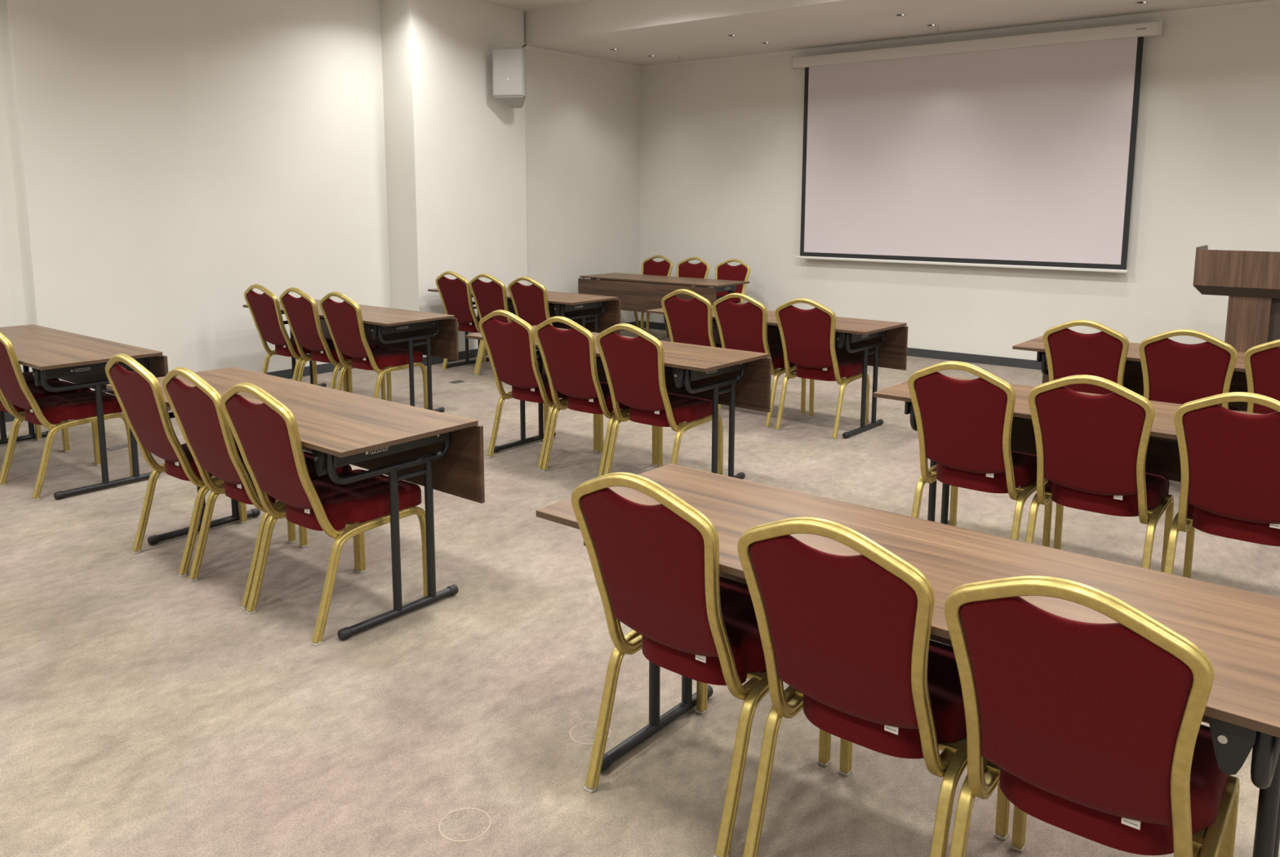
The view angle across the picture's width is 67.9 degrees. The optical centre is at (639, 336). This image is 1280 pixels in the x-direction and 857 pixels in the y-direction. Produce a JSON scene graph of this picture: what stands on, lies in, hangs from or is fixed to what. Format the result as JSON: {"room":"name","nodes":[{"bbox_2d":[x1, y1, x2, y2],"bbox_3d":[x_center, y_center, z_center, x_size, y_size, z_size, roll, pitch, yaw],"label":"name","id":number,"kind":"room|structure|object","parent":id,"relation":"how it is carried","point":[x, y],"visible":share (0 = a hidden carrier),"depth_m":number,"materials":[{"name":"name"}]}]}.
{"room":"lecture hall","nodes":[
{"label":"lecture hall","id":0,"kind":"room"},
{"bbox_2d":[0,0,639,395],"bbox_3d":[-4.097,-1.161,6.864,0.667,3.508,13.080,6,10,37],"label":"wall","id":1,"kind":"structure","parent":0,"point":[364,151],"depth_m":8.35,"materials":[{"name":"paint"}]},
{"bbox_2d":[164,0,215,372],"bbox_3d":[-3.610,-1.313,7.636,0.004,3.423,0.220,6,10,37],"label":"column","id":2,"kind":"structure","parent":1,"relation":"attached to","point":[180,13],"depth_m":7.65,"materials":[{"name":"paint"}]},
{"bbox_2d":[4,320,639,422],"bbox_3d":[-4.127,0.530,7.131,0.444,0.085,12.784,7,11,40],"label":"baseboard","id":3,"kind":"structure","parent":1,"relation":"attached to","point":[326,367],"depth_m":8.79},
{"bbox_2d":[492,44,526,107],"bbox_3d":[-1.276,-2.595,9.432,0.421,0.626,0.363,6,10,37],"label":"wall speaker","id":4,"kind":"object","parent":1,"relation":"attached to","point":[508,63],"visible":1,"depth_m":9.30,"materials":[{"name":"grey plastic"}]},
{"bbox_2d":[493,48,522,95],"bbox_3d":[-1.292,-2.583,9.298,0.294,0.436,0.006,2,8,12],"label":"grille","id":5,"kind":"object","parent":4,"relation":"attached to","point":[507,63],"depth_m":9.29,"materials":[{"name":"white plastic"}]},
{"bbox_2d":[524,44,639,70],"bbox_3d":[-0.620,-3.134,10.716,0.018,0.046,2.052,6,10,37],"label":"trim","id":6,"kind":"structure","parent":1,"relation":"attached to","point":[526,47],"depth_m":10.65,"materials":[{"name":"paint"}]},
{"bbox_2d":[475,0,594,12],"bbox_3d":[-0.610,-2.364,2.556,11.185,0.120,10.878,6,10,37],"label":"ceiling","id":7,"kind":"structure","parent":0,"point":[522,5],"depth_m":9.41,"materials":[{"name":"paint"}]},
{"bbox_2d":[0,327,1279,856],"bbox_3d":[0.055,1.105,3.935,11.185,0.120,13.080,6,10,37],"label":"floor","id":8,"kind":"structure","parent":0,"point":[144,713],"depth_m":3.20,"materials":[{"name":"carpet"}]},
{"bbox_2d":[22,372,63,450],"bbox_3d":[-4.008,0.273,5.891,0.459,0.948,0.641,6,10,37],"label":"banquet chair","id":9,"kind":"object","parent":8,"relation":"on","point":[28,376],"visible":0.13,"depth_m":6.11,"materials":[{"name":"gold metal"}]},
{"bbox_2d":[0,380,94,475],"bbox_3d":[-3.644,0.316,5.602,0.459,0.948,0.641,6,10,37],"label":"banquet chair","id":10,"kind":"object","parent":8,"relation":"on","point":[38,392],"visible":0.3,"depth_m":5.62,"materials":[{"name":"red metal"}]},
{"bbox_2d":[0,332,133,501],"bbox_3d":[-3.267,0.360,5.301,0.459,0.948,0.641,6,10,36],"label":"banquet chair","id":11,"kind":"object","parent":8,"relation":"on","point":[55,412],"visible":0.94,"depth_m":5.20,"materials":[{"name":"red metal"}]},
{"bbox_2d":[0,324,170,499],"bbox_3d":[-3.551,0.404,5.668,1.845,0.746,0.632,7,10,38],"label":"folding table","id":12,"kind":"object","parent":8,"relation":"on","point":[81,360],"visible":0.74,"depth_m":5.30,"materials":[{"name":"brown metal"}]},
{"bbox_2d":[106,443,128,451],"bbox_3d":[-3.358,0.716,6.141,0.087,0.004,0.161,5,10,33],"label":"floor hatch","id":13,"kind":"object","parent":8,"relation":"on","point":[120,446],"visible":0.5,"depth_m":6.12,"materials":[{"name":"grey metal"}]},
{"bbox_2d":[105,353,296,577],"bbox_3d":[-1.984,0.509,4.288,0.459,0.948,0.641,7,10,38],"label":"banquet chair","id":14,"kind":"object","parent":8,"relation":"on","point":[139,393],"visible":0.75,"depth_m":4.08,"materials":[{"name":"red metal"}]},
{"bbox_2d":[161,366,357,610],"bbox_3d":[-1.578,0.556,3.970,0.459,0.948,0.641,7,11,39],"label":"banquet chair","id":15,"kind":"object","parent":8,"relation":"on","point":[205,428],"visible":0.7,"depth_m":3.76,"materials":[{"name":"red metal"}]},
{"bbox_2d":[106,367,484,639],"bbox_3d":[-1.524,0.640,4.067,1.845,0.746,0.632,7,10,38],"label":"folding table","id":16,"kind":"object","parent":8,"relation":"on","point":[432,450],"visible":0.7,"depth_m":3.72,"materials":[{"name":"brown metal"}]},
{"bbox_2d":[244,284,347,391],"bbox_3d":[-2.739,0.037,7.553,0.459,0.948,0.641,7,10,38],"label":"banquet chair","id":17,"kind":"object","parent":8,"relation":"on","point":[264,308],"visible":0.62,"depth_m":7.36,"materials":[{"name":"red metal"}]},
{"bbox_2d":[220,382,427,646],"bbox_3d":[-1.209,0.600,3.670,0.459,0.948,0.641,6,10,37],"label":"banquet chair","id":18,"kind":"object","parent":8,"relation":"on","point":[266,434],"visible":0.94,"depth_m":3.52,"materials":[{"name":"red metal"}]},
{"bbox_2d":[279,287,386,399],"bbox_3d":[-2.362,0.076,7.287,0.459,0.948,0.641,6,10,37],"label":"banquet chair","id":19,"kind":"object","parent":8,"relation":"on","point":[301,313],"visible":0.7,"depth_m":7.09,"materials":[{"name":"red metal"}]},
{"bbox_2d":[243,299,458,412],"bbox_3d":[-2.260,0.165,7.351,1.845,0.746,0.632,7,10,38],"label":"folding table","id":20,"kind":"object","parent":8,"relation":"on","point":[430,334],"visible":0.56,"depth_m":7.02,"materials":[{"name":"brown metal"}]},
{"bbox_2d":[319,291,428,409],"bbox_3d":[-1.957,0.122,6.977,0.459,0.948,0.641,6,10,37],"label":"banquet chair","id":21,"kind":"object","parent":8,"relation":"on","point":[344,320],"visible":0.86,"depth_m":6.83,"materials":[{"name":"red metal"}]},
{"bbox_2d":[448,380,464,383],"bbox_3d":[-1.609,0.400,8.362,0.085,0.004,0.114,8,11,43],"label":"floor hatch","id":22,"kind":"object","parent":8,"relation":"on","point":[455,381],"visible":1,"depth_m":8.36,"materials":[{"name":"grey plastic"}]},
{"bbox_2d":[438,808,491,842],"bbox_3d":[-0.450,1.256,2.448,0.133,0.002,0.133,6,10,37],"label":"floor hatch","id":23,"kind":"object","parent":8,"relation":"on","point":[464,824],"visible":1,"depth_m":2.44,"materials":[{"name":"carpet"}]},
{"bbox_2d":[435,271,512,375],"bbox_3d":[-1.542,-0.156,8.918,0.459,0.948,0.641,6,10,37],"label":"banquet chair","id":24,"kind":"object","parent":8,"relation":"on","point":[455,295],"visible":0.59,"depth_m":8.70,"materials":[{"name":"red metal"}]},
{"bbox_2d":[469,273,512,376],"bbox_3d":[-1.178,-0.114,8.630,0.459,0.948,0.641,6,10,37],"label":"banquet chair","id":25,"kind":"object","parent":8,"relation":"on","point":[489,297],"visible":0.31,"depth_m":8.40,"materials":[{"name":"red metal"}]},
{"bbox_2d":[427,287,620,368],"bbox_3d":[-1.087,-0.025,8.696,1.845,0.746,0.632,7,10,38],"label":"folding table","id":26,"kind":"object","parent":8,"relation":"on","point":[597,313],"visible":0.44,"depth_m":8.38,"materials":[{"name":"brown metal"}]},
{"bbox_2d":[478,310,597,470],"bbox_3d":[-0.632,0.280,5.902,0.459,0.948,0.641,6,10,37],"label":"banquet chair","id":27,"kind":"object","parent":8,"relation":"on","point":[510,347],"visible":0.87,"depth_m":5.70,"materials":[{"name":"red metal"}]},
{"bbox_2d":[507,276,588,329],"bbox_3d":[-0.791,-0.069,8.321,0.459,0.948,0.641,6,10,37],"label":"banquet chair","id":28,"kind":"object","parent":8,"relation":"on","point":[531,303],"visible":0.38,"depth_m":8.08,"materials":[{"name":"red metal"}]},
{"bbox_2d":[569,721,611,745],"bbox_3d":[-0.150,1.196,2.868,0.125,0.002,0.125,6,10,37],"label":"floor hatch","id":29,"kind":"object","parent":8,"relation":"on","point":[584,733],"visible":0.7,"depth_m":2.87,"materials":[{"name":"carpet"}]},
{"bbox_2d":[533,315,657,477],"bbox_3d":[-0.264,0.324,5.604,0.459,0.948,0.641,7,10,38],"label":"banquet chair","id":30,"kind":"object","parent":8,"relation":"on","point":[569,359],"visible":0.84,"depth_m":5.42,"materials":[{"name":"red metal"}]},
{"bbox_2d":[466,325,771,479],"bbox_3d":[-0.181,0.412,5.679,1.845,0.746,0.632,7,11,39],"label":"folding table","id":31,"kind":"object","parent":8,"relation":"on","point":[732,378],"visible":0.41,"depth_m":5.34,"materials":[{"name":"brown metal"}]},
{"bbox_2d":[634,254,672,337],"bbox_3d":[0.037,-0.453,11.009,0.459,0.948,0.641,6,10,37],"label":"banquet chair","id":32,"kind":"object","parent":8,"relation":"on","point":[649,267],"visible":0.27,"depth_m":11.13,"materials":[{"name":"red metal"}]},
{"bbox_2d":[595,323,723,475],"bbox_3d":[0.106,0.369,5.302,0.459,0.948,0.641,6,10,37],"label":"banquet chair","id":33,"kind":"object","parent":8,"relation":"on","point":[634,367],"visible":0.94,"depth_m":5.14,"materials":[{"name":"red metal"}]},
{"bbox_2d":[577,272,749,335],"bbox_3d":[0.227,-0.251,10.291,1.845,0.746,0.632,7,10,38],"label":"folding table","id":34,"kind":"object","parent":8,"relation":"on","point":[636,292],"visible":0.68,"depth_m":10.06,"materials":[{"name":"brown wood"}]},
{"bbox_2d":[645,257,710,333],"bbox_3d":[0.439,-0.401,10.650,0.459,0.948,0.641,6,10,37],"label":"banquet chair","id":35,"kind":"object","parent":8,"relation":"on","point":[685,268],"visible":0.2,"depth_m":10.77,"materials":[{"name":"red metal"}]},
{"bbox_2d":[661,288,721,347],"bbox_3d":[0.503,0.091,7.240,0.459,0.948,0.641,6,10,37],"label":"banquet chair","id":36,"kind":"object","parent":8,"relation":"on","point":[690,322],"visible":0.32,"depth_m":7.00,"materials":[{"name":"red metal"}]},
{"bbox_2d":[571,471,831,856],"bbox_3d":[0.171,0.764,2.558,0.459,0.948,0.641,7,11,39],"label":"banquet chair","id":37,"kind":"object","parent":8,"relation":"on","point":[655,568],"visible":0.91,"depth_m":2.36,"materials":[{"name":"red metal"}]},
{"bbox_2d":[715,258,750,303],"bbox_3d":[0.858,-0.354,10.337,0.459,0.948,0.641,6,10,37],"label":"banquet chair","id":38,"kind":"object","parent":8,"relation":"on","point":[723,271],"visible":0.21,"depth_m":10.45,"materials":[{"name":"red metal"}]},
{"bbox_2d":[712,293,805,428],"bbox_3d":[0.866,0.132,6.957,0.459,0.948,0.641,7,10,38],"label":"banquet chair","id":39,"kind":"object","parent":8,"relation":"on","point":[741,326],"visible":0.58,"depth_m":6.74,"materials":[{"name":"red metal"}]},
{"bbox_2d":[646,305,908,438],"bbox_3d":[0.959,0.221,7.025,1.845,0.746,0.632,7,11,40],"label":"folding table","id":40,"kind":"object","parent":8,"relation":"on","point":[877,344],"visible":0.42,"depth_m":6.66,"materials":[{"name":"brown wood"}]},
{"bbox_2d":[774,297,869,440],"bbox_3d":[1.262,0.182,6.617,0.460,0.948,0.641,6,10,36],"label":"banquet chair","id":41,"kind":"object","parent":8,"relation":"on","point":[807,336],"visible":0.96,"depth_m":6.43,"materials":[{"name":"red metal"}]},
{"bbox_2d":[737,516,1009,856],"bbox_3d":[0.561,0.810,2.242,0.459,0.948,0.641,7,10,38],"label":"banquet chair","id":42,"kind":"object","parent":8,"relation":"on","point":[848,637],"visible":0.88,"depth_m":2.04,"materials":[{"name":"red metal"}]},
{"bbox_2d":[536,463,1279,856],"bbox_3d":[0.628,0.896,2.327,1.845,0.746,0.632,7,11,39],"label":"folding table","id":43,"kind":"object","parent":8,"relation":"on","point":[1238,630],"visible":0.38,"depth_m":2.17,"materials":[{"name":"brown wood"}]},
{"bbox_2d":[907,360,1052,546],"bbox_3d":[1.479,0.539,4.146,0.459,0.948,0.641,7,11,39],"label":"banquet chair","id":44,"kind":"object","parent":8,"relation":"on","point":[964,427],"visible":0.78,"depth_m":3.96,"materials":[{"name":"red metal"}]},
{"bbox_2d":[873,376,1263,525],"bbox_3d":[1.946,0.669,3.929,1.845,0.746,0.632,7,11,39],"label":"folding table","id":45,"kind":"object","parent":8,"relation":"on","point":[1162,455],"visible":0.14,"depth_m":4.09,"materials":[{"name":"brown wood"}]},
{"bbox_2d":[944,575,1239,856],"bbox_3d":[0.922,0.856,1.934,0.459,0.948,0.641,7,10,38],"label":"banquet chair","id":46,"kind":"object","parent":8,"relation":"on","point":[1095,732],"visible":1,"depth_m":1.73,"materials":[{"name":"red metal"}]},
{"bbox_2d":[1043,320,1142,395],"bbox_3d":[2.622,0.347,5.499,0.459,0.948,0.641,7,11,39],"label":"banquet chair","id":47,"kind":"object","parent":8,"relation":"on","point":[1104,353],"visible":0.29,"depth_m":5.26,"materials":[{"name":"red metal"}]},
{"bbox_2d":[1025,374,1173,572],"bbox_3d":[1.863,0.582,3.855,0.459,0.948,0.641,7,10,38],"label":"banquet chair","id":48,"kind":"object","parent":8,"relation":"on","point":[1091,450],"visible":0.89,"depth_m":3.66,"materials":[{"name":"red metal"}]},
{"bbox_2d":[1012,335,1247,411],"bbox_3d":[3.093,0.477,5.285,1.845,0.746,0.632,7,11,39],"label":"folding table","id":49,"kind":"object","parent":8,"relation":"on","point":[1133,380],"visible":0.23,"depth_m":5.52,"materials":[{"name":"brown wood"}]},
{"bbox_2d":[1138,328,1239,411],"bbox_3d":[2.967,0.400,5.135,0.459,0.948,0.641,6,10,37],"label":"banquet chair","id":50,"kind":"object","parent":8,"relation":"on","point":[1173,371],"visible":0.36,"depth_m":4.90,"materials":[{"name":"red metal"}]},
{"bbox_2d":[1164,391,1279,577],"bbox_3d":[2.260,0.628,3.538,0.460,0.948,0.641,7,10,38],"label":"banquet chair","id":51,"kind":"object","parent":8,"relation":"on","point":[1230,460],"visible":0.92,"depth_m":3.37,"materials":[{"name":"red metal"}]},
{"bbox_2d":[1192,244,1279,412],"bbox_3d":[4.588,0.003,6.817,1.080,1.262,0.510,6,10,37],"label":"lectern","id":52,"kind":"object","parent":8,"relation":"on","point":[1250,279],"visible":0.42,"depth_m":6.74,"materials":[{"name":"brown wood"}]},
{"bbox_2d":[1244,339,1279,413],"bbox_3d":[3.338,0.442,4.850,0.459,0.948,0.641,6,10,37],"label":"banquet chair","id":53,"kind":"object","parent":8,"relation":"on","point":[1261,362],"visible":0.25,"depth_m":4.69,"materials":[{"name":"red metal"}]},
{"bbox_2d":[523,0,1264,66],"bbox_3d":[3.423,-2.931,7.676,11.118,0.436,2.202,6,10,37],"label":"ceiling","id":54,"kind":"structure","parent":0,"point":[665,29],"depth_m":8.86,"materials":[{"name":"paint"}]},
{"bbox_2d":[726,34,737,36],"bbox_3d":[0.905,-2.953,9.333,0.120,0.006,0.120,6,10,37],"label":"recessed light","id":55,"kind":"object","parent":54,"relation":"in","point":[731,35],"visible":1,"depth_m":9.33,"materials":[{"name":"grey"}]},
{"bbox_2d":[760,41,771,44],"bbox_3d":[1.293,-3.016,9.773,0.120,0.006,0.120,6,10,37],"label":"recessed light","id":56,"kind":"object","parent":54,"relation":"in","point":[763,42],"visible":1,"depth_m":9.77,"materials":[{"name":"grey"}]},
{"bbox_2d":[893,13,907,16],"bbox_3d":[2.272,-2.798,8.280,0.120,0.006,0.120,6,10,37],"label":"recessed light","id":57,"kind":"object","parent":54,"relation":"in","point":[899,14],"visible":1,"depth_m":8.28,"materials":[{"name":"grey metal"}]},
{"bbox_2d":[924,23,937,26],"bbox_3d":[2.684,-2.866,8.763,0.120,0.006,0.120,6,10,37],"label":"recessed light","id":58,"kind":"object","parent":54,"relation":"in","point":[928,24],"visible":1,"depth_m":8.75,"materials":[{"name":"grey metal"}]},
{"bbox_2d":[1133,0,1151,4],"bbox_3d":[4.081,-2.714,7.728,0.120,0.006,0.120,6,10,37],"label":"recessed light","id":59,"kind":"object","parent":54,"relation":"in","point":[1138,2],"visible":1,"depth_m":7.72,"materials":[{"name":"grey metal"}]},
{"bbox_2d":[639,4,1279,360],"bbox_3d":[4.182,-1.234,8.633,10.774,3.192,0.150,6,10,37],"label":"wall","id":60,"kind":"structure","parent":0,"point":[722,143],"depth_m":9.16,"materials":[{"name":"paint"}]},
{"bbox_2d":[640,320,1040,369],"bbox_3d":[4.133,0.313,8.787,10.462,0.085,0.012,6,10,37],"label":"baseboard","id":61,"kind":"structure","parent":60,"relation":"attached to","point":[960,357],"depth_m":9.46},
{"bbox_2d":[640,0,1279,70],"bbox_3d":[4.135,-2.780,8.343,10.474,0.046,0.018,6,10,37],"label":"trim","id":62,"kind":"structure","parent":60,"relation":"attached to","point":[1266,2],"depth_m":8.96,"materials":[{"name":"paint"}]},
{"bbox_2d":[791,19,1164,273],"bbox_3d":[3.034,-1.765,9.258,3.508,2.137,0.160,6,10,37],"label":"projection screen","id":63,"kind":"object","parent":60,"relation":"attached to","point":[1014,151],"visible":1,"depth_m":9.08,"materials":[{"name":"white fabric"}]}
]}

